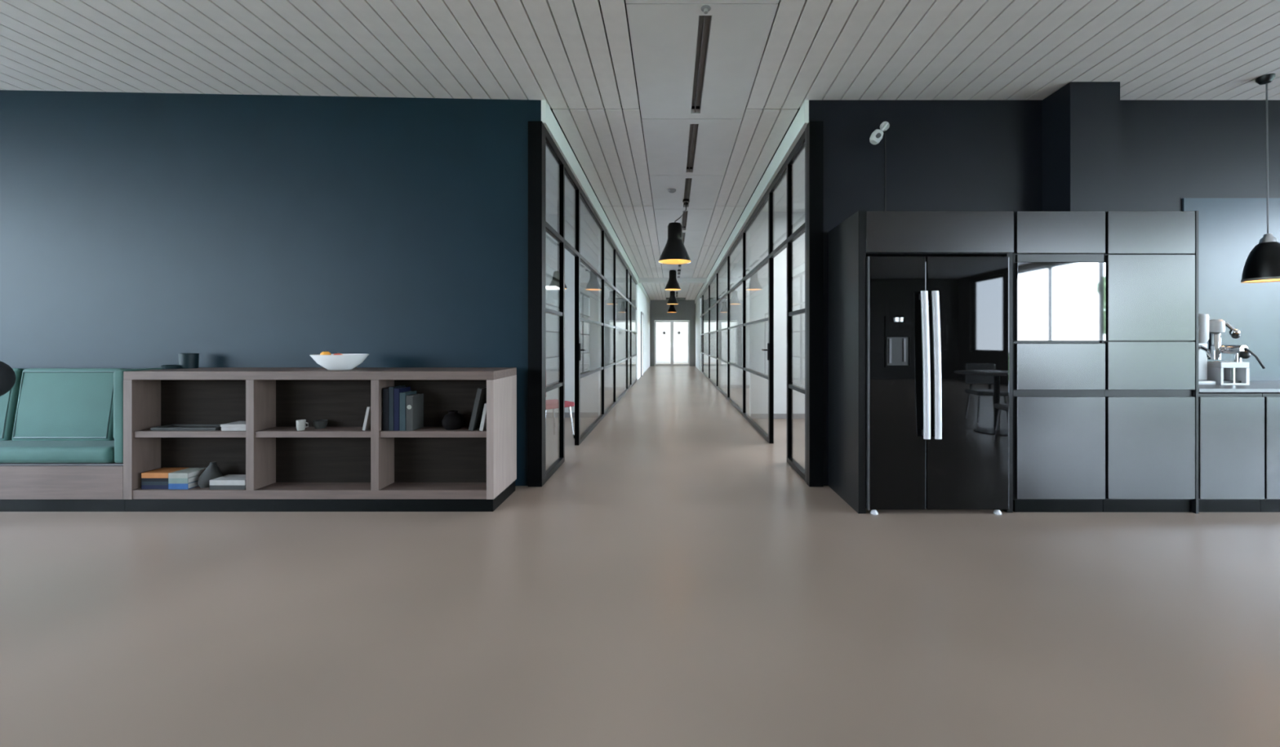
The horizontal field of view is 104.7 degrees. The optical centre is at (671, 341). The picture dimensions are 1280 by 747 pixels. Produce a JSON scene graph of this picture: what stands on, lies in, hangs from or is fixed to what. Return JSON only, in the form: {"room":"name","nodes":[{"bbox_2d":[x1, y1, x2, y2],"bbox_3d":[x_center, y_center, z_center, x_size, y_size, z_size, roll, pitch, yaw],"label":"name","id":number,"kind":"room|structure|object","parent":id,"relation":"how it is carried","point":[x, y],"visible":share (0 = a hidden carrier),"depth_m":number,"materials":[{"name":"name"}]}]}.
{"room":"office break room","nodes":[
{"label":"office break room","id":0,"kind":"room"},
{"bbox_2d":[0,89,541,485],"bbox_3d":[-4.795,-0.405,4.027,7.410,3.210,0.405,0,0,0],"label":"wall","id":1,"kind":"structure","parent":0,"point":[138,230],"depth_m":4.02,"materials":[{"name":"blue paint"}]},
{"bbox_2d":[528,120,544,486],"bbox_3d":[-1.133,-0.310,4.117,0.115,3.020,0.085,0,0,0],"label":"trim","id":2,"kind":"structure","parent":1,"relation":"attached to","point":[535,128],"depth_m":4.08,"materials":[{"name":"black metal"}]},
{"bbox_2d":[546,214,599,416],"bbox_3d":[-2.330,-0.450,7.860,2.340,3.300,0.120,0,0,0],"label":"wall","id":3,"kind":"structure","parent":0,"point":[589,230],"depth_m":7.80,"materials":[{"name":"white paint"}]},
{"bbox_2d":[546,412,598,417],"bbox_3d":[-2.330,1.160,7.793,2.340,0.080,0.015,0,0,0],"label":"baseboard","id":4,"kind":"structure","parent":3,"relation":"attached to","point":[548,414],"depth_m":7.79,"materials":[{"name":"grey"}]},
{"bbox_2d":[600,259,604,386],"bbox_3d":[-2.330,-0.450,12.160,2.340,3.300,0.120,0,0,0],"label":"wall","id":5,"kind":"structure","parent":0,"point":[600,260],"depth_m":12.10,"materials":[{"name":"white paint"}]},
{"bbox_2d":[0,363,1279,746],"bbox_3d":[0.350,1.300,9.400,18.100,0.200,37.200,0,0,0],"label":"floor","id":6,"kind":"structure","parent":0,"point":[675,581],"depth_m":2.14,"materials":[{"name":"concrete"}]},
{"bbox_2d":[0,360,15,395],"bbox_3d":[-4.505,0.654,3.200,0.330,1.092,0.260,0,0,0],"label":"floor lamp","id":7,"kind":"object","parent":6,"relation":"on","point":[7,375],"visible":1,"depth_m":3.23,"materials":[{"name":"black metal"}]},
{"bbox_2d":[0,367,162,511],"bbox_3d":[-5.031,0.700,3.683,2.338,1.000,0.435,0,0,0],"label":"bench","id":8,"kind":"object","parent":6,"relation":"on","point":[61,429],"visible":0.56,"depth_m":3.50,"materials":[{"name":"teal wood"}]},
{"bbox_2d":[0,368,26,440],"bbox_3d":[-5.298,0.487,3.794,0.605,0.563,0.180,0,0,0],"label":"cushion","id":9,"kind":"object","parent":8,"relation":"on","point":[8,402],"depth_m":3.74,"materials":[{"name":"teal fabric"}]},
{"bbox_2d":[0,440,114,462],"bbox_3d":[-5.075,0.805,3.632,2.250,0.120,0.335,0,0,0],"label":"seat cushion","id":10,"kind":"object","parent":8,"relation":"on","point":[11,451],"depth_m":3.47,"materials":[{"name":"teal fabric"}]},
{"bbox_2d":[12,368,126,440],"bbox_3d":[-4.595,0.487,3.794,0.760,0.563,0.180,0,0,0],"label":"cushion","id":11,"kind":"object","parent":8,"relation":"on","point":[51,404],"depth_m":3.73,"materials":[{"name":"teal fabric"}]},
{"bbox_2d":[113,372,114,438],"bbox_3d":[-4.082,0.480,3.785,0.245,0.520,0.170,0,0,0],"label":"cushion","id":12,"kind":"object","parent":8,"relation":"on","point":[113,372],"depth_m":3.70,"materials":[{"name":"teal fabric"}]},
{"bbox_2d":[123,367,516,511],"bbox_3d":[-2.558,0.705,3.728,2.605,0.990,0.515,0,0,0],"label":"bookshelf","id":13,"kind":"object","parent":6,"relation":"on","point":[340,466],"visible":0.89,"depth_m":3.62,"materials":[{"name":"grey wood"}]},
{"bbox_2d":[141,484,168,488],"bbox_3d":[-3.670,1.033,3.578,0.190,0.028,0.155,0,0,0],"label":"book","id":14,"kind":"object","parent":13,"relation":"on","point":[143,486],"visible":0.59,"depth_m":3.50,"materials":[{"name":"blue paper"}]},
{"bbox_2d":[141,481,168,484],"bbox_3d":[-3.670,1.006,3.578,0.190,0.026,0.155,0,0,0],"label":"book","id":15,"kind":"object","parent":14,"relation":"on","point":[142,482],"visible":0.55,"depth_m":3.50,"materials":[{"name":"paper"}]},
{"bbox_2d":[141,478,168,481],"bbox_3d":[-3.670,0.981,3.578,0.190,0.024,0.155,0,0,0],"label":"book","id":16,"kind":"object","parent":15,"relation":"on","point":[142,479],"visible":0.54,"depth_m":3.50,"materials":[{"name":"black paper"}]},
{"bbox_2d":[141,467,187,478],"bbox_3d":[-3.670,0.951,3.578,0.190,0.036,0.155,0,0,0],"label":"book","id":17,"kind":"object","parent":16,"relation":"on","point":[162,473],"visible":0.89,"depth_m":3.50,"materials":[{"name":"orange paper"}]},
{"bbox_2d":[160,364,181,368],"bbox_3d":[-3.855,0.195,3.800,0.120,0.030,0.120,0,0,0],"label":"dish","id":18,"kind":"object","parent":13,"relation":"on","point":[163,366],"visible":0.98,"depth_m":3.76,"materials":[{"name":"teal ceramic"}]},
{"bbox_2d":[168,480,198,488],"bbox_3d":[-3.499,1.027,3.572,0.138,0.040,0.155,0,0,0],"label":"book","id":19,"kind":"object","parent":13,"relation":"on","point":[171,486],"visible":0.64,"depth_m":3.50,"materials":[{"name":"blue paper"}]},
{"bbox_2d":[168,475,199,483],"bbox_3d":[-3.499,0.988,3.572,0.138,0.038,0.155,0,0,0],"label":"book","id":20,"kind":"object","parent":19,"relation":"on","point":[194,478],"visible":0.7,"depth_m":3.50,"materials":[{"name":"white paper"}]},
{"bbox_2d":[168,467,206,478],"bbox_3d":[-3.499,0.951,3.572,0.138,0.036,0.155,0,0,0],"label":"book","id":21,"kind":"object","parent":20,"relation":"on","point":[188,473],"visible":0.89,"depth_m":3.52,"materials":[{"name":"white paper"}]},
{"bbox_2d":[150,424,221,431],"bbox_3d":[-3.470,0.623,3.575,0.460,0.022,0.150,0,0,0],"label":"serving tray","id":22,"kind":"object","parent":13,"relation":"on","point":[169,427],"visible":0.76,"depth_m":3.50,"materials":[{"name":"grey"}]},
{"bbox_2d":[178,352,199,368],"bbox_3d":[-3.790,0.151,3.870,0.116,0.118,0.116,0,0,0],"label":"pot","id":23,"kind":"object","parent":13,"relation":"on","point":[185,360],"visible":0.98,"depth_m":3.83,"materials":[{"name":"teal ceramic"}]},
{"bbox_2d":[197,462,222,488],"bbox_3d":[-3.347,0.962,3.582,0.141,0.170,0.135,0,0,0],"label":"bag","id":24,"kind":"object","parent":13,"relation":"on","point":[212,471],"visible":0.83,"depth_m":3.55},
{"bbox_2d":[209,484,245,489],"bbox_3d":[-3.146,1.032,3.565,0.252,0.030,0.150,0,0,0],"label":"book","id":25,"kind":"object","parent":13,"relation":"on","point":[211,486],"visible":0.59,"depth_m":3.49,"materials":[{"name":"white paper"}]},
{"bbox_2d":[209,474,245,484],"bbox_3d":[-3.146,0.999,3.565,0.252,0.036,0.150,0,0,0],"label":"book","id":26,"kind":"object","parent":25,"relation":"on","point":[229,479],"visible":0.84,"depth_m":3.49,"materials":[{"name":"white paper"}]},
{"bbox_2d":[220,421,245,431],"bbox_3d":[-3.105,0.611,3.575,0.196,0.046,0.156,0,0,0],"label":"book","id":27,"kind":"object","parent":13,"relation":"on","point":[237,425],"visible":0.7,"depth_m":3.50,"materials":[{"name":"white paper"}]},
{"bbox_2d":[295,419,308,431],"bbox_3d":[-2.642,0.598,3.530,0.084,0.072,0.058,0,0,0],"label":"cup","id":28,"kind":"object","parent":13,"relation":"on","point":[300,424],"visible":1,"depth_m":3.51,"materials":[{"name":"white ceramic"}]},
{"bbox_2d":[312,419,328,428],"bbox_3d":[-2.575,0.606,3.612,0.092,0.057,0.092,0,0,0],"label":"bowl","id":29,"kind":"object","parent":13,"relation":"on","point":[317,424],"visible":1,"depth_m":3.58,"materials":[{"name":"grey ceramic"}]},
{"bbox_2d":[310,353,368,370],"bbox_3d":[-2.475,0.153,3.680,0.370,0.114,0.370,0,0,0],"label":"fruit bowl","id":30,"kind":"object","parent":13,"relation":"on","point":[346,361],"visible":0.94,"depth_m":3.58,"materials":[{"name":"white ceramic"}]},
{"bbox_2d":[320,350,331,355],"bbox_3d":[-2.570,0.102,3.660,0.072,0.071,0.072,0,0,0],"label":"orange","id":31,"kind":"object","parent":30,"relation":"in","point":[322,353],"visible":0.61,"depth_m":3.64,"materials":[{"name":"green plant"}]},
{"bbox_2d":[362,405,370,430],"bbox_3d":[-2.177,0.549,3.580,0.055,0.170,0.140,0,0,0],"label":"book","id":32,"kind":"object","parent":13,"relation":"on","point":[366,424],"visible":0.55,"depth_m":3.51,"materials":[{"name":"white paper"}]},
{"bbox_2d":[382,387,388,431],"bbox_3d":[-2.033,0.484,3.578,0.041,0.300,0.155,0,0,0],"label":"book","id":33,"kind":"object","parent":13,"relation":"on","point":[385,391],"visible":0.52,"depth_m":3.50,"materials":[{"name":"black paper"}]},
{"bbox_2d":[388,385,404,431],"bbox_3d":[-1.992,0.479,3.578,0.031,0.310,0.155,0,0,0],"label":"book","id":34,"kind":"object","parent":13,"relation":"on","point":[391,389],"visible":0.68,"depth_m":3.50,"materials":[{"name":"paper"}]},
{"bbox_2d":[394,386,410,431],"bbox_3d":[-1.955,0.484,3.578,0.036,0.300,0.155,0,0,0],"label":"book","id":35,"kind":"object","parent":13,"relation":"on","point":[397,390],"visible":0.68,"depth_m":3.50,"materials":[{"name":"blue paper"}]},
{"bbox_2d":[399,391,416,431],"bbox_3d":[-1.913,0.499,3.578,0.041,0.270,0.155,0,0,0],"label":"book","id":36,"kind":"object","parent":13,"relation":"on","point":[402,396],"visible":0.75,"depth_m":3.50,"materials":[{"name":"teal paper"}]},
{"bbox_2d":[406,393,423,431],"bbox_3d":[-1.863,0.509,3.575,0.046,0.250,0.159,0,0,0],"label":"book","id":37,"kind":"object","parent":13,"relation":"on","point":[415,402],"visible":1,"depth_m":3.53,"materials":[{"name":"white paper"}]},
{"bbox_2d":[441,409,464,430],"bbox_3d":[-1.590,0.569,3.585,0.150,0.130,0.150,0,0,0],"label":"round vase","id":38,"kind":"object","parent":13,"relation":"on","point":[452,420],"visible":1,"depth_m":3.54,"materials":[{"name":"black ceramic"}]},
{"bbox_2d":[468,386,486,431],"bbox_3d":[-1.397,0.482,3.578,0.095,0.303,0.155,0,0,0],"label":"book","id":39,"kind":"object","parent":13,"relation":"on","point":[481,396],"visible":0.88,"depth_m":3.52,"materials":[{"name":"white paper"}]},
{"bbox_2d":[479,403,486,431],"bbox_3d":[-1.333,0.536,3.565,0.061,0.195,0.150,0,0,0],"label":"book","id":40,"kind":"object","parent":13,"relation":"on","point":[483,422],"visible":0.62,"depth_m":3.49,"materials":[{"name":"white paper"}]},
{"bbox_2d":[546,399,574,439],"bbox_3d":[-1.503,0.771,6.047,0.444,0.862,0.452,0,0,42],"label":"chair","id":41,"kind":"object","parent":6,"relation":"on","point":[553,404],"visible":0.31,"depth_m":6.05,"materials":[{"name":"red fabric"}]},
{"bbox_2d":[544,126,636,483],"bbox_3d":[-1.067,-0.310,9.680,0.115,3.020,11.040,0,0,0],"label":"glass wall","id":42,"kind":"structure","parent":6,"relation":"on","point":[618,283],"depth_m":6.83,"materials":[{"name":"black metal"}]},
{"bbox_2d":[541,100,650,303],"bbox_3d":[-1.106,-1.915,14.055,0.108,0.190,19.890,0,0,0],"label":"trim","id":43,"kind":"structure","parent":42,"relation":"attached to","point":[548,118],"depth_m":5.54,"materials":[{"name":"white paint"}]},
{"bbox_2d":[700,130,804,479],"bbox_3d":[1.137,-0.310,12.080,0.115,3.020,15.840,0,0,0],"label":"glass wall","id":44,"kind":"structure","parent":6,"relation":"on","point":[720,326],"depth_m":7.95,"materials":[{"name":"black metal"}]},
{"bbox_2d":[638,277,706,283],"bbox_3d":[0.035,-1.935,15.675,2.210,0.150,0.150,0,0,0],"label":"trim","id":45,"kind":"structure","parent":44,"relation":"attached to","point":[641,280],"depth_m":15.60,"materials":[{"name":"white paint"}]},
{"bbox_2d":[694,100,808,303],"bbox_3d":[1.163,-1.915,14.055,0.114,0.190,19.890,0,0,0],"label":"trim","id":46,"kind":"structure","parent":44,"relation":"attached to","point":[798,126],"depth_m":5.60,"materials":[{"name":"white paint"}]},
{"bbox_2d":[828,210,1013,513],"bbox_3d":[1.845,0.144,3.770,1.091,2.112,0.660,0,0,0],"label":"housing","id":47,"kind":"object","parent":6,"relation":"on","point":[864,233],"visible":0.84,"depth_m":3.46,"materials":[{"name":"wood"}]},
{"bbox_2d":[866,256,1008,515],"bbox_3d":[1.847,0.305,3.701,0.975,1.790,0.717,0,0,0],"label":"refrigerator","id":48,"kind":"object","parent":6,"relation":"on","point":[937,327],"visible":0.98,"depth_m":3.42,"materials":[{"name":"glossy black glass"},{"name":"polished stainless steel"}]},
{"bbox_2d":[1013,211,1105,511],"bbox_3d":[2.713,0.144,3.765,0.637,2.112,0.650,0,0,0],"label":"oven tower","id":49,"kind":"object","parent":6,"relation":"on","point":[1059,398],"visible":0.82,"depth_m":3.44,"materials":[{"name":"metal"}]},
{"bbox_2d":[1015,254,1105,342],"bbox_3d":[2.716,-0.300,3.709,0.615,0.616,0.542,0,0,0],"label":"oven","id":50,"kind":"object","parent":49,"relation":"in","point":[1060,298],"visible":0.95,"depth_m":3.44,"materials":[{"name":"black glass"}]},
{"bbox_2d":[1102,210,1198,513],"bbox_3d":[3.353,0.144,3.765,0.638,2.112,0.650,0,0,0],"label":"tall cabinet","id":51,"kind":"object","parent":6,"relation":"on","point":[1151,258],"visible":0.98,"depth_m":3.44,"materials":[{"name":"metal"}]},
{"bbox_2d":[1198,392,1264,511],"bbox_3d":[3.909,0.782,3.765,0.458,0.835,0.650,0,0,0],"label":"base cabinet","id":52,"kind":"object","parent":6,"relation":"on","point":[1231,425],"visible":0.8,"depth_m":3.44,"materials":[{"name":"wood"}]},
{"bbox_2d":[1198,381,1279,392],"bbox_3d":[4.608,0.342,3.765,1.864,0.027,0.650,0,0,0],"label":"countertop","id":53,"kind":"structure","parent":52,"relation":"on","point":[1255,386],"depth_m":3.47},
{"bbox_2d":[1198,313,1215,384],"bbox_3d":[4.061,0.057,3.813,0.167,0.543,0.214,0,0,0],"label":"coffee grinder","id":54,"kind":"object","parent":53,"relation":"on","point":[1204,353],"visible":0.31,"depth_m":3.78,"materials":[{"name":"white plastic"}]},
{"bbox_2d":[1206,319,1265,385],"bbox_3d":[4.259,0.079,3.766,0.238,0.498,0.268,0,0,0],"label":"espresso machine","id":55,"kind":"object","parent":53,"relation":"on","point":[1237,372],"visible":0.95,"depth_m":3.76,"materials":[{"name":"white metal"}]},
{"bbox_2d":[1223,379,1241,382],"bbox_3d":[4.244,0.307,3.809,0.168,0.014,0.118,0,0,0],"label":"drip tray","id":56,"kind":"object","parent":55,"relation":"on","point":[1224,380],"depth_m":3.75,"materials":[{"name":"silver plastic"}]},
{"bbox_2d":[1257,392,1279,511],"bbox_3d":[4.370,0.782,3.765,0.456,0.835,0.650,0,0,0],"label":"base cabinet","id":57,"kind":"object","parent":6,"relation":"on","point":[1271,502],"visible":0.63,"depth_m":3.44,"materials":[{"name":"wood"}]},
{"bbox_2d":[0,0,1279,300],"bbox_3d":[0.350,-2.135,9.400,18.100,0.250,37.200,0,0,0],"label":"ceiling","id":58,"kind":"structure","parent":0,"point":[649,98],"depth_m":3.53,"materials":[{"name":"white wood"}]},
{"bbox_2d":[548,200,567,289],"bbox_3d":[-1.620,-1.380,7.000,0.260,1.260,0.260,0,0,0],"label":"pendant lamp","id":59,"kind":"object","parent":58,"relation":"hanging from","point":[553,284],"visible":0.7,"depth_m":6.94,"materials":[{"name":"black metal"}]},
{"bbox_2d":[666,304,676,312],"bbox_3d":[0.000,-1.660,22.000,0.440,0.720,0.440,0,0,0],"label":"pendant lamp","id":60,"kind":"object","parent":58,"relation":"hanging from","point":[671,309],"visible":0.66,"depth_m":21.89,"materials":[{"name":"black metal"}]},
{"bbox_2d":[667,188,675,193],"bbox_3d":[0.000,-1.996,6.550,0.110,0.035,0.110,0,0,0],"label":"smoke detector","id":61,"kind":"object","parent":58,"relation":"attached to","point":[670,190],"visible":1,"depth_m":6.52,"materials":[{"name":"white plastic"}]},
{"bbox_2d":[664,270,680,290],"bbox_3d":[0.020,-1.833,13.900,0.470,0.746,0.470,0,0,0],"label":"pendant lamp","id":62,"kind":"object","parent":58,"relation":"hanging from","point":[673,284],"visible":0.95,"depth_m":13.80,"materials":[{"name":"black metal"}]},
{"bbox_2d":[666,290,678,304],"bbox_3d":[0.020,-1.700,18.200,0.440,0.640,0.440,0,0,0],"label":"pendant lamp","id":63,"kind":"object","parent":58,"relation":"hanging from","point":[672,300],"visible":0.89,"depth_m":18.11,"materials":[{"name":"black metal"}]},
{"bbox_2d":[657,199,691,264],"bbox_3d":[0.040,-1.575,7.000,0.470,0.890,0.470,0,0,0],"label":"pendant lamp","id":64,"kind":"object","parent":58,"relation":"hanging from","point":[674,252],"visible":1,"depth_m":6.90,"materials":[{"name":"black metal"}]},
{"bbox_2d":[682,232,685,244],"bbox_3d":[0.207,-2.049,9.785,0.083,0.070,1.310,0,0,0],"label":"ceiling vent","id":65,"kind":"object","parent":58,"relation":"in","point":[683,233],"depth_m":9.76,"materials":[{"name":"grey metal"}]},
{"bbox_2d":[681,210,688,226],"bbox_3d":[0.207,-2.049,8.265,0.083,0.070,1.310,0,0,0],"label":"ceiling vent","id":66,"kind":"object","parent":58,"relation":"in","point":[685,216],"depth_m":8.23,"materials":[{"name":"grey metal"}]},
{"bbox_2d":[683,177,692,207],"bbox_3d":[0.207,-2.049,6.745,0.083,0.070,1.310,0,0,0],"label":"ceiling vent","id":67,"kind":"object","parent":58,"relation":"in","point":[687,182],"depth_m":6.69,"materials":[{"name":"grey metal"}]},
{"bbox_2d":[685,124,698,172],"bbox_3d":[0.207,-2.049,5.225,0.083,0.070,1.310,0,0,0],"label":"ceiling vent","id":68,"kind":"object","parent":58,"relation":"in","point":[692,130],"depth_m":5.18,"materials":[{"name":"grey metal"}]},
{"bbox_2d":[691,15,711,113],"bbox_3d":[0.207,-2.049,3.705,0.083,0.070,1.310,0,0,0],"label":"ceiling vent","id":69,"kind":"object","parent":58,"relation":"in","point":[702,42],"depth_m":3.59,"materials":[{"name":"grey metal"}]},
{"bbox_2d":[701,4,711,13],"bbox_3d":[0.205,-2.001,2.985,0.060,0.026,0.060,0,0,0],"label":"sprinkler","id":70,"kind":"object","parent":58,"relation":"attached to","point":[705,9],"visible":1,"depth_m":2.98,"materials":[{"name":"silver metal"}]},
{"bbox_2d":[1240,73,1279,283],"bbox_3d":[4.530,-1.235,3.750,0.270,1.550,0.270,0,0,0],"label":"pendant lamp","id":71,"kind":"object","parent":58,"relation":"hanging from","point":[1262,264],"visible":1,"depth_m":3.73,"materials":[{"name":"black metal"}]},
{"bbox_2d":[636,282,649,380],"bbox_3d":[-1.115,-0.310,19.600,0.090,3.020,8.800,0,0,0],"label":"wall","id":72,"kind":"structure","parent":0,"point":[642,304],"depth_m":18.63,"materials":[{"name":"white paint"}]},
{"bbox_2d":[640,311,643,376],"bbox_3d":[-1.050,0.090,17.400,0.040,2.220,1.040,0,0,0],"label":"door","id":73,"kind":"structure","parent":72,"relation":"in","point":[642,313],"depth_m":17.21,"materials":[{"name":"white"}]},
{"bbox_2d":[654,320,689,363],"bbox_3d":[0.000,-0.450,27.675,4.000,3.300,0.150,0,0,0],"label":"wall","id":74,"kind":"structure","parent":0,"point":[662,340],"depth_m":27.60,"materials":[{"name":"white paint"}]},
{"bbox_2d":[649,298,695,366],"bbox_3d":[0.030,-0.430,24.060,2.380,3.260,0.120,0,0,0],"label":"wall","id":75,"kind":"structure","parent":0,"point":[686,309],"depth_m":24.00,"materials":[{"name":"grey paint"}]},
{"bbox_2d":[654,320,671,365],"bbox_3d":[-0.430,0.085,24.009,0.850,2.210,0.102,0,0,0],"label":"door","id":76,"kind":"structure","parent":75,"relation":"in","point":[664,332],"depth_m":24.01,"materials":[{"name":"white paint"}]},
{"bbox_2d":[671,320,689,365],"bbox_3d":[0.430,0.085,24.009,0.850,2.210,0.102,0,0,0],"label":"door","id":77,"kind":"structure","parent":75,"relation":"in","point":[678,332],"depth_m":24.01,"materials":[{"name":"white paint"}]},
{"bbox_2d":[695,297,700,370],"bbox_3d":[1.180,-0.310,22.000,0.080,3.020,4.000,0,0,0],"label":"wall","id":78,"kind":"structure","parent":0,"point":[698,303],"depth_m":21.33,"materials":[{"name":"white paint"}]},
{"bbox_2d":[739,263,749,385],"bbox_3d":[2.360,-0.450,12.780,2.280,3.300,0.120,0,0,0],"label":"wall","id":79,"kind":"structure","parent":0,"point":[741,264],"depth_m":12.72,"materials":[{"name":"white paint"}]},
{"bbox_2d":[749,212,804,416],"bbox_3d":[2.360,-0.450,7.720,2.280,3.300,0.120,0,0,0],"label":"wall","id":80,"kind":"structure","parent":0,"point":[758,230],"depth_m":7.66,"materials":[{"name":"white paint"}]},
{"bbox_2d":[750,413,804,418],"bbox_3d":[2.360,1.160,7.652,2.280,0.080,0.015,0,0,0],"label":"baseboard","id":81,"kind":"structure","parent":80,"relation":"attached to","point":[752,415],"depth_m":7.65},
{"bbox_2d":[804,100,1279,485],"bbox_3d":[5.170,-0.405,4.170,8.060,3.210,0.120,0,0,0],"label":"wall","id":82,"kind":"structure","parent":0,"point":[941,155],"depth_m":4.11,"materials":[{"name":"paint"}]},
{"bbox_2d":[806,120,823,486],"bbox_3d":[1.192,-0.310,4.117,0.115,3.020,0.085,0,0,0],"label":"trim","id":83,"kind":"structure","parent":82,"relation":"attached to","point":[815,129],"depth_m":4.08,"materials":[{"name":"black metal"}]},
{"bbox_2d":[869,121,889,211],"bbox_3d":[1.704,-1.370,4.018,0.266,0.900,0.105,0,0,-41],"label":"security camera","id":84,"kind":"object","parent":82,"relation":"attached to","point":[877,135],"visible":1,"depth_m":3.97,"materials":[{"name":"white plastic"}]},
{"bbox_2d":[1042,81,1119,211],"bbox_3d":[3.277,-1.465,3.965,0.385,1.090,0.290,0,0,0],"label":"column","id":85,"kind":"structure","parent":82,"relation":"attached to","point":[1081,120],"depth_m":3.82,"materials":[{"name":"paint"}]},
{"bbox_2d":[1182,198,1279,381],"bbox_3d":[6.725,-0.430,4.103,4.950,1.520,0.015,0,0,0],"label":"backsplash","id":86,"kind":"structure","parent":82,"relation":"attached to","point":[1229,228],"depth_m":4.09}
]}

